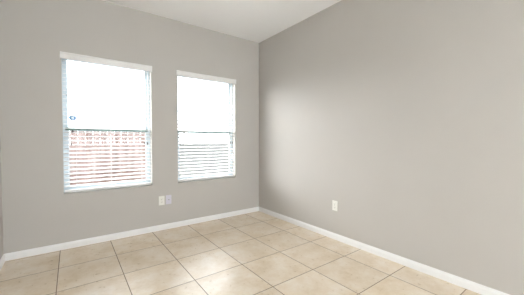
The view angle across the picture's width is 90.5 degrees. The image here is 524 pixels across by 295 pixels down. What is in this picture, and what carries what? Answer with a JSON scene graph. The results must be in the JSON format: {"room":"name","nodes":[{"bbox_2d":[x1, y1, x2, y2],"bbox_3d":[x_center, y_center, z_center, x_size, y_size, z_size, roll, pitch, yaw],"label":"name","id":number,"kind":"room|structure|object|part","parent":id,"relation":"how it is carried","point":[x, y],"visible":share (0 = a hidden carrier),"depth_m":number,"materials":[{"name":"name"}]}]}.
{"room":"empty room","nodes":[
{"label":"empty room","id":0,"kind":"room"},
{"bbox_2d":[0,139,3,258],"bbox_3d":[-0.633,-0.206,-0.181,0.150,2.740,6.450,-1,2,-36],"label":"wall","id":1,"kind":"structure","parent":0,"point":[1,213],"depth_m":2.44,"materials":[{"name":"beige paint"}]},
{"bbox_2d":[0,254,4,269],"bbox_3d":[-0.611,1.125,-0.037,0.013,0.070,6.300,-1,2,-36],"label":"baseboard","id":2,"kind":"structure","parent":1,"relation":"attached to","point":[2,260],"depth_m":2.40,"materials":[{"name":"white paint"}]},
{"bbox_2d":[0,0,258,253],"bbox_3d":[-1.312,-0.302,3.416,3.322,2.740,0.150,-1,2,-36],"label":"wall","id":3,"kind":"structure","parent":0,"point":[37,212],"depth_m":2.94,"materials":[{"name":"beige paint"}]},
{"bbox_2d":[61,58,150,192],"bbox_3d":[-1.816,-0.266,3.095,0.891,1.500,0.070,-1,2,-36],"label":"window","id":4,"kind":"structure","parent":3,"relation":"in","point":[63,67],"depth_m":2.98,"materials":[{"name":"plastic"}]},
{"bbox_2d":[60,51,151,192],"bbox_3d":[-1.759,-0.270,3.018,0.911,1.488,0.077,-1,2,-36],"label":"window blind","id":5,"kind":"object","parent":4,"relation":"attached to","point":[64,55],"visible":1,"depth_m":2.98,"materials":[{"name":"white plastic"}]},
{"bbox_3d":[-2.031,-0.251,2.832,0.002,1.428,0.057,-1,2,-36],"label":"ladder cord","id":6,"kind":"part","parent":5,"relation":"part of","materials":[{"name":"white fabric"}]},
{"bbox_3d":[-1.765,0.463,3.046,0.877,0.022,0.052,-1,2,-36],"label":"rail","id":7,"kind":"part","parent":5,"relation":"part of","materials":[{"name":"white plastic"}]},
{"bbox_3d":[-1.765,-0.256,3.027,0.002,1.428,0.057,-1,2,-36],"label":"ladder cord","id":8,"kind":"part","parent":5,"relation":"part of","materials":[{"name":"white fabric"}]},
{"bbox_3d":[-1.500,-0.261,3.222,0.002,1.428,0.057,-1,2,-36],"label":"ladder cord","id":9,"kind":"part","parent":5,"relation":"part of","materials":[{"name":"white fabric"}]},
{"bbox_3d":[-1.824,-0.603,3.097,0.847,0.781,0.022,-1,2,-36],"label":"sash","id":10,"kind":"part","parent":4,"relation":"part of","materials":[{"name":"plastic"}]},
{"bbox_3d":[-1.807,-0.210,3.085,0.847,0.032,0.030,-1,2,-36],"label":"meeting rail","id":11,"kind":"part","parent":4,"relation":"part of","materials":[{"name":"white plastic"}]},
{"bbox_3d":[-1.808,0.127,3.095,0.847,0.671,0.024,-1,2,-36],"label":"sash","id":12,"kind":"part","parent":4,"relation":"part of","materials":[{"name":"plastic"}]},
{"bbox_2d":[4,207,258,260],"bbox_3d":[-1.263,1.034,3.386,3.022,0.070,0.013,-1,2,-36],"label":"baseboard","id":13,"kind":"structure","parent":3,"relation":"attached to","point":[72,244],"depth_m":3.04,"materials":[{"name":"white paint"}]},
{"bbox_2d":[159,196,164,204],"bbox_3d":[-1.296,0.687,3.354,0.072,0.117,0.009,-1,2,-36],"label":"wall outlet","id":14,"kind":"object","parent":3,"relation":"attached to","point":[161,198],"visible":1,"depth_m":3.35,"materials":[{"name":"white plastic"}]},
{"bbox_2d":[166,195,170,203],"bbox_3d":[-1.224,0.683,3.405,0.072,0.117,0.014,-1,2,-36],"label":"wall jack","id":15,"kind":"object","parent":3,"relation":"attached to","point":[168,197],"visible":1,"depth_m":3.40,"materials":[{"name":"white plastic"}]},
{"bbox_2d":[177,76,232,179],"bbox_3d":[-0.836,-0.287,3.816,0.889,1.495,0.070,-1,2,-36],"label":"window","id":16,"kind":"structure","parent":3,"relation":"in","point":[231,85],"depth_m":3.99,"materials":[{"name":"plastic"}]},
{"bbox_3d":[-0.845,-0.623,3.818,0.845,0.781,0.022,-1,2,-36],"label":"sash","id":17,"kind":"part","parent":16,"relation":"part of","materials":[{"name":"plastic"}]},
{"bbox_3d":[-0.828,-0.230,3.806,0.845,0.032,0.030,-1,2,-36],"label":"meeting rail","id":18,"kind":"part","parent":16,"relation":"part of","materials":[{"name":"white plastic"}]},
{"bbox_3d":[-0.829,0.105,3.816,0.845,0.666,0.024,-1,2,-36],"label":"sash","id":19,"kind":"part","parent":16,"relation":"part of","materials":[{"name":"plastic"}]},
{"bbox_2d":[176,70,235,180],"bbox_3d":[-0.780,-0.291,3.739,0.909,1.483,0.077,-1,2,-36],"label":"window blind","id":20,"kind":"object","parent":16,"relation":"attached to","point":[183,74],"visible":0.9,"depth_m":3.71,"materials":[{"name":"white plastic"}]},
{"bbox_3d":[-0.786,0.439,3.767,0.875,0.022,0.052,-1,2,-36],"label":"rail","id":21,"kind":"part","parent":20,"relation":"part of","materials":[{"name":"white plastic"}]},
{"bbox_3d":[-0.786,-0.278,3.747,0.002,1.423,0.057,-1,2,-36],"label":"ladder cord","id":22,"kind":"part","parent":20,"relation":"part of","materials":[{"name":"white fabric"}]},
{"bbox_3d":[-0.521,-0.283,3.942,0.002,1.423,0.057,-1,2,-36],"label":"ladder cord","id":23,"kind":"part","parent":20,"relation":"part of","materials":[{"name":"white fabric"}]},
{"bbox_3d":[-0.836,-0.287,3.816,0.889,1.495,0.070,-1,2,-36],"label":"frame","id":24,"kind":"part","parent":16,"relation":"part of","materials":[{"name":"plastic"}]},
{"bbox_2d":[103,0,340,42],"bbox_3d":[0.600,-1.662,0.781,3.322,0.120,6.600,-1,2,-36],"label":"ceiling","id":25,"kind":"structure","parent":0,"point":[257,21],"depth_m":3.20,"materials":[{"name":"paint"}]},
{"bbox_2d":[0,211,480,294],"bbox_3d":[0.600,1.187,0.857,3.322,0.100,6.600,-1,2,-36],"label":"floor","id":26,"kind":"structure","parent":0,"point":[253,253],"depth_m":2.38,"materials":[{"name":"beige tile"}]},
{"bbox_2d":[259,0,523,294],"bbox_3d":[1.922,-0.256,1.699,0.150,2.740,6.450,-1,2,-36],"label":"wall","id":27,"kind":"structure","parent":0,"point":[407,115],"depth_m":2.39,"materials":[{"name":"beige paint"}]},
{"bbox_2d":[332,200,337,210],"bbox_3d":[0.853,0.682,3.042,0.009,0.117,0.072,-1,2,-36],"label":"wall outlet","id":28,"kind":"object","parent":27,"relation":"attached to","point":[334,203],"visible":1,"depth_m":3.04,"materials":[{"name":"white plastic"}]},
{"bbox_2d":[259,207,509,294],"bbox_3d":[1.812,1.078,1.746,0.013,0.070,6.300,-1,2,-36],"label":"baseboard","id":29,"kind":"structure","parent":27,"relation":"attached to","point":[467,284],"depth_m":2.44,"materials":[{"name":"white paint"}]},
{"label":"outside","id":30,"kind":"structure","parent":0,"visible":0},
{"bbox_2d":[70,144,228,184],"bbox_3d":[-35.616,0.203,52.604,120.000,0.300,120.000,-1,2,-36],"label":"ground","id":31,"kind":"structure","parent":30,"point":[195,144],"depth_m":21.12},
{"bbox_2d":[69,131,145,184],"bbox_3d":[-4.552,0.413,5.992,5.190,1.772,0.154,-1,2,-36],"label":"wooden fence","id":32,"kind":"object","parent":31,"relation":"on","point":[124,136],"visible":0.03,"depth_m":6.41,"materials":[{"name":"brown wood"}]}
]}

